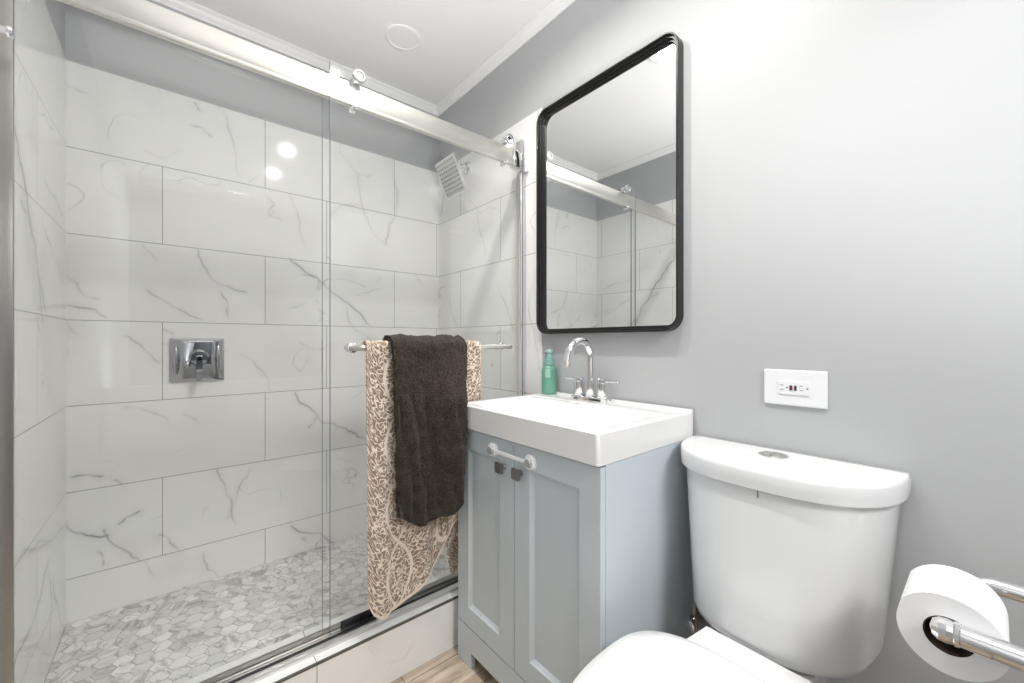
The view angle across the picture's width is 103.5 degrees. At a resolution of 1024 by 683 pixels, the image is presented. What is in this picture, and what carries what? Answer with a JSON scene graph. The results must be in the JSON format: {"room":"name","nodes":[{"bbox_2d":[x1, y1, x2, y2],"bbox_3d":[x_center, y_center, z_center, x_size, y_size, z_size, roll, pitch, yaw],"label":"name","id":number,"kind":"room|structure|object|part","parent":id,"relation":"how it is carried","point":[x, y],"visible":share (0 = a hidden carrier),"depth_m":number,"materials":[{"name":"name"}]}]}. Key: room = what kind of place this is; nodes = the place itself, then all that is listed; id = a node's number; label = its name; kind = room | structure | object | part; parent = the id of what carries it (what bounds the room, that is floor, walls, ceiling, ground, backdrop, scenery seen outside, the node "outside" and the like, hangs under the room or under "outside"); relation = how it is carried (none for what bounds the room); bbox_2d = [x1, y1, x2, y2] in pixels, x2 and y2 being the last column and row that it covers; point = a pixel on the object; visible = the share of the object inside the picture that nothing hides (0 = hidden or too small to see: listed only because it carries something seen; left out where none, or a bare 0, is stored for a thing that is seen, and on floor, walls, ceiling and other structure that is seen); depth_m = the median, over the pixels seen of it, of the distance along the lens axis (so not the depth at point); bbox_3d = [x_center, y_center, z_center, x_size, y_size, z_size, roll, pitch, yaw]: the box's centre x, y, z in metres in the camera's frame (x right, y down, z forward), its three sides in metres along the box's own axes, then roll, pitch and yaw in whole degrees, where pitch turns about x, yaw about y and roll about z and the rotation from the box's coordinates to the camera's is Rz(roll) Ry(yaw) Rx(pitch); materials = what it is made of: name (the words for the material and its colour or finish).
{"room":"bathroom","nodes":[
{"label":"bathroom","id":0,"kind":"room"},
{"bbox_2d":[14,0,65,682],"bbox_3d":[-0.235,-0.142,-0.252,0.104,2.565,4.316,0,0,-40],"label":"wall","id":1,"kind":"structure","parent":0,"point":[39,25],"depth_m":1.13,"materials":[{"name":"white tile"}]},
{"bbox_2d":[0,0,13,682],"bbox_3d":[-1.079,0.083,0.857,0.030,1.662,0.032,0,0,-40],"label":"door frame","id":2,"kind":"structure","parent":1,"relation":"attached to","point":[6,6],"depth_m":0.85,"materials":[{"name":"silver metal"}]},
{"bbox_2d":[0,25,13,39],"bbox_3d":[-1.029,-0.625,0.804,0.045,0.032,0.032,0,0,-40],"label":"robe hook","id":3,"kind":"object","parent":1,"relation":"attached to","point":[8,31],"visible":1,"depth_m":0.81,"materials":[{"name":"silver metal"}]},
{"bbox_2d":[57,0,528,173],"bbox_3d":[-0.511,-0.817,1.319,1.493,0.134,0.046,0,0,-40],"label":"rail","id":4,"kind":"object","parent":1,"relation":"attached to","point":[145,16],"visible":0.97,"depth_m":1.18,"materials":[{"name":"silver metal"}]},
{"bbox_2d":[329,58,522,634],"bbox_3d":[-0.241,0.017,1.483,0.796,1.781,0.121,0,0,-40],"label":"door","id":5,"kind":"structure","parent":4,"relation":"hanging from","point":[358,77],"depth_m":1.25,"materials":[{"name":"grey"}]},
{"bbox_2d":[362,341,480,620],"bbox_3d":[-0.285,0.425,1.367,0.427,0.855,0.074,0,0,-40],"label":"bath towel","id":6,"kind":"object","parent":5,"relation":"hanging from","point":[402,556],"visible":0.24,"depth_m":1.26,"materials":[{"name":"beige fabric"}]},
{"bbox_2d":[382,334,467,526],"bbox_3d":[-0.269,0.281,1.337,0.275,0.613,0.199,0,0,-40],"label":"hand towel","id":7,"kind":"object","parent":6,"relation":"on","point":[430,398],"visible":0.99,"depth_m":1.30,"materials":[{"name":"brown fabric"}]},
{"bbox_2d":[45,533,449,682],"bbox_3d":[-0.779,1.027,1.638,1.493,0.050,0.710,0,0,-40],"label":"floor","id":8,"kind":"structure","parent":0,"point":[179,636],"depth_m":1.45,"materials":[{"name":"grey tile"}]},
{"bbox_2d":[65,0,437,624],"bbox_3d":[-1.042,-0.142,1.950,1.701,2.565,0.094,0,0,-40],"label":"wall","id":9,"kind":"structure","parent":0,"point":[194,178],"depth_m":1.71,"materials":[{"name":"white tile"}]},
{"bbox_2d":[169,338,223,382],"bbox_3d":[-1.281,0.075,1.645,0.178,0.178,0.058,0,0,-40],"label":"shower valve","id":10,"kind":"object","parent":9,"relation":"attached to","point":[190,359],"visible":1,"depth_m":1.64,"materials":[{"name":"silver metal"}]},
{"bbox_3d":[-1.267,0.106,1.635,0.021,0.103,0.026,0,0,-40],"label":"lever","id":11,"kind":"part","parent":10,"relation":"part of","materials":[{"name":"silver metal"}]},
{"bbox_2d":[190,0,552,104],"bbox_3d":[0.346,-1.415,0.298,1.701,0.080,4.410,0,0,-40],"label":"ceiling","id":12,"kind":"structure","parent":0,"point":[457,37],"depth_m":1.77,"materials":[{"name":"white paint"}]},
{"bbox_2d":[384,24,420,50],"bbox_3d":[-0.494,-1.372,1.827,0.160,0.006,0.160,0,0,-40],"label":"recessed light","id":13,"kind":"object","parent":12,"relation":"in","point":[401,37],"visible":1,"depth_m":1.82,"materials":[{"name":"white paint"}]},
{"bbox_2d":[391,645,498,682],"bbox_3d":[0.653,1.120,-0.068,1.701,0.060,3.455,0,0,-40],"label":"floor","id":14,"kind":"structure","parent":0,"point":[447,667],"depth_m":1.33,"materials":[{"name":"brown wood"}]},
{"bbox_2d":[182,570,457,682],"bbox_3d":[-0.497,1.002,1.302,1.493,0.176,0.166,0,0,-40],"label":"shower curb","id":15,"kind":"object","parent":14,"relation":"on","point":[384,653],"visible":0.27,"depth_m":1.28,"materials":[{"name":"stone"}]},
{"bbox_2d":[198,571,457,682],"bbox_3d":[-0.500,0.900,1.301,1.435,0.030,0.096,0,0,-40],"label":"track","id":16,"kind":"object","parent":15,"relation":"on","point":[259,668],"visible":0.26,"depth_m":1.22,"materials":[{"name":"silver metal"}]},
{"bbox_2d":[322,97,322,628],"bbox_3d":[-0.841,0.052,1.062,0.641,1.705,0.008,0,0,-40],"label":"fixed glass panel","id":17,"kind":"object","parent":16,"relation":"on","point":[322,97],"visible":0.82,"depth_m":1.26,"materials":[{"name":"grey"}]},
{"bbox_2d":[458,429,692,682],"bbox_3d":[0.168,0.690,1.302,0.470,0.799,0.614,0,0,-40],"label":"vanity cabinet","id":18,"kind":"object","parent":14,"relation":"on","point":[564,559],"visible":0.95,"depth_m":1.10,"materials":[{"name":"grey paint"}]},
{"bbox_3d":[-0.085,0.625,1.294,0.017,0.663,0.300,0,0,-40],"label":"door","id":19,"kind":"part","parent":18,"relation":"part of","materials":[{"name":"grey paint"}]},
{"bbox_3d":[-0.033,0.374,1.197,0.026,0.031,0.031,0,0,-40],"label":"knob","id":20,"kind":"part","parent":18,"relation":"part of","materials":[{"name":"grey metal"}]},
{"bbox_2d":[487,442,535,470],"bbox_3d":[-0.008,0.333,1.173,0.018,0.042,0.208,0,0,-40],"label":"strap","id":21,"kind":"object","parent":18,"relation":"attached to","point":[529,461],"visible":1,"depth_m":1.15,"materials":[{"name":"white plastic"}]},
{"bbox_3d":[0.016,0.374,1.139,0.026,0.031,0.031,0,0,-40],"label":"knob","id":22,"kind":"part","parent":18,"relation":"part of","materials":[{"name":"grey metal"}]},
{"bbox_3d":[0.113,0.625,1.058,0.017,0.663,0.310,0,0,-40],"label":"door","id":23,"kind":"part","parent":18,"relation":"part of","materials":[{"name":"grey paint"}]},
{"bbox_2d":[467,392,692,466],"bbox_3d":[0.176,0.246,1.303,0.453,0.083,0.610,0,0,-40],"label":"washbasin","id":24,"kind":"object","parent":18,"relation":"in","point":[597,434],"visible":0.95,"depth_m":1.16,"materials":[{"name":"white ceramic"}]},
{"bbox_2d":[542,349,556,393],"bbox_3d":[0.150,0.120,1.634,0.061,0.182,0.061,0,0,-40],"label":"soap bottle","id":25,"kind":"object","parent":24,"relation":"on","point":[549,372],"visible":1,"depth_m":1.61,"materials":[{"name":"teal plastic"}]},
{"bbox_3d":[0.150,0.059,1.634,0.034,0.024,0.034,0,0,-40],"label":"pump stem","id":26,"kind":"part","parent":25,"relation":"part of","materials":[{"name":"teal plastic"}]},
{"bbox_2d":[563,337,619,402],"bbox_3d":[0.281,0.098,1.437,0.192,0.226,0.193,0,0,10],"label":"faucet","id":27,"kind":"object","parent":24,"relation":"on","point":[602,396],"visible":1,"depth_m":1.43,"materials":[{"name":"silver metal"}]},
{"bbox_3d":[0.236,0.064,1.413,0.152,0.158,0.026,0,0,-40],"label":"spout","id":28,"kind":"part","parent":27,"relation":"part of","materials":[{"name":"silver metal"}]},
{"bbox_3d":[0.250,0.164,1.494,0.043,0.066,0.043,0,0,-40],"label":"handle","id":29,"kind":"part","parent":27,"relation":"part of","materials":[{"name":"silver metal"}]},
{"bbox_3d":[0.284,0.204,1.453,0.052,0.014,0.166,0,0,-40],"label":"plate","id":30,"kind":"part","parent":27,"relation":"part of","materials":[{"name":"silver metal"}]},
{"bbox_3d":[0.318,0.164,1.412,0.043,0.066,0.043,0,0,-40],"label":"handle","id":31,"kind":"part","parent":27,"relation":"part of","materials":[{"name":"silver metal"}]},
{"bbox_3d":[0.343,0.138,1.383,0.008,0.010,0.058,0,0,-40],"label":"lever","id":32,"kind":"part","parent":27,"relation":"part of","materials":[{"name":"silver metal"}]},
{"bbox_2d":[572,435,910,682],"bbox_3d":[0.399,0.681,0.783,0.778,0.815,0.465,0,0,-40],"label":"toilet","id":33,"kind":"object","parent":14,"relation":"on","point":[792,554],"visible":1,"depth_m":0.84,"materials":[{"name":"white ceramic"}]},
{"bbox_3d":[0.275,0.652,0.672,0.445,0.018,0.374,0,0,-40],"label":"seat lid","id":34,"kind":"part","parent":33,"relation":"part of","materials":[{"name":"white plastic"}]},
{"bbox_3d":[0.604,0.506,0.955,0.236,0.355,0.436,0,0,-40],"label":"tank","id":35,"kind":"part","parent":33,"relation":"part of","materials":[{"name":"white ceramic"}]},
{"bbox_3d":[0.611,0.303,0.961,0.223,0.050,0.465,0,0,-40],"label":"tank lid","id":36,"kind":"part","parent":33,"relation":"part of","materials":[{"name":"white ceramic"}]},
{"bbox_2d":[438,0,1023,682],"bbox_3d":[0.988,-0.142,0.775,0.104,2.565,4.316,0,0,-40],"label":"wall","id":37,"kind":"structure","parent":0,"point":[854,169],"depth_m":0.97,"materials":[{"name":"grey paint"}]},
{"bbox_2d":[152,0,575,116],"bbox_3d":[-0.234,-1.355,0.989,1.501,0.040,2.416,0,0,-40],"label":"trim","id":38,"kind":"structure","parent":37,"relation":"attached to","point":[554,8],"depth_m":1.86,"materials":[{"name":"white paint"}]},
{"bbox_2d":[435,153,469,198],"bbox_3d":[-0.293,-0.862,2.105,0.147,0.192,0.184,0,0,-40],"label":"shower","id":39,"kind":"object","parent":37,"relation":"attached to","point":[448,169],"visible":1,"depth_m":2.08,"materials":[{"name":"silver metal"}]},
{"bbox_3d":[-0.273,-0.899,2.124,0.092,0.080,0.024,0,0,-40],"label":"arm","id":40,"kind":"part","parent":39,"relation":"part of","materials":[{"name":"silver metal"}]},
{"bbox_2d":[516,172,524,395],"bbox_3d":[0.037,0.083,1.802,0.030,1.662,0.032,0,0,-40],"label":"door frame","id":41,"kind":"structure","parent":37,"relation":"attached to","point":[518,176],"depth_m":1.79,"materials":[{"name":"silver metal"}]},
{"bbox_2d":[536,32,683,333],"bbox_3d":[0.316,-0.497,1.473,0.034,0.930,0.624,0,0,-40],"label":"wall mirror","id":42,"kind":"object","parent":37,"relation":"attached to","point":[610,150],"visible":1,"depth_m":1.43,"materials":[{"name":"black metal"}]},
{"bbox_2d":[683,599,707,632],"bbox_3d":[0.546,0.758,1.157,0.088,0.152,0.089,0,0,-40],"label":"shutoff valve","id":43,"kind":"object","parent":37,"relation":"attached to","point":[690,625],"visible":0.58,"depth_m":1.15,"materials":[{"name":"silver metal"}]},
{"bbox_3d":[0.509,0.808,1.149,0.021,0.034,0.034,0,0,-40],"label":"valve handle","id":44,"kind":"part","parent":43,"relation":"part of","materials":[{"name":"silver metal"}]},
{"bbox_2d":[764,369,827,408],"bbox_3d":[0.713,0.118,1.020,0.009,0.091,0.136,0,0,-40],"label":"wall outlet","id":45,"kind":"object","parent":37,"relation":"attached to","point":[800,388],"visible":1,"depth_m":1.01,"materials":[{"name":"white plastic"}]},
{"bbox_2d":[778,381,809,395],"bbox_3d":[0.711,0.118,1.018,0.002,0.034,0.067,0,0,-40],"label":"receptacle","id":46,"kind":"object","parent":45,"relation":"attached to","point":[785,388],"depth_m":1.02,"materials":[{"name":"white plastic"}]},
{"bbox_3d":[0.575,0.670,0.026,1.500,0.840,0.100,0,0,-40],"label":"wall","id":47,"kind":"structure","parent":0,"visible":0},
{"bbox_2d":[929,576,1023,671],"bbox_3d":[0.814,0.424,0.530,0.252,0.060,0.365,0,0,-40],"label":"toilet paper holder","id":48,"kind":"object","parent":47,"relation":"attached to","point":[948,631],"visible":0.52,"depth_m":0.57,"materials":[{"name":"silver metal"}]},
{"bbox_3d":[0.636,0.424,0.593,0.034,0.034,0.032,0,0,-40],"label":"knob","id":49,"kind":"part","parent":48,"relation":"part of","materials":[{"name":"silver metal"}]},
{"bbox_2d":[896,564,1009,681],"bbox_3d":[0.699,0.440,0.641,0.122,0.117,0.115,0,0,-40],"label":"toilet paper roll","id":50,"kind":"object","parent":48,"relation":"on","point":[930,590],"visible":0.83,"depth_m":0.61,"materials":[{"name":"white paper"}]},
{"bbox_3d":[0.751,0.424,0.455,0.030,0.030,0.329,0,0,-40],"label":"arm","id":51,"kind":"part","parent":48,"relation":"part of","materials":[{"name":"silver metal"}]},
{"bbox_3d":[0.894,0.419,0.584,0.027,0.042,0.345,0,0,-40],"label":"arm","id":52,"kind":"part","parent":48,"relation":"part of","materials":[{"name":"silver metal"}]}
]}

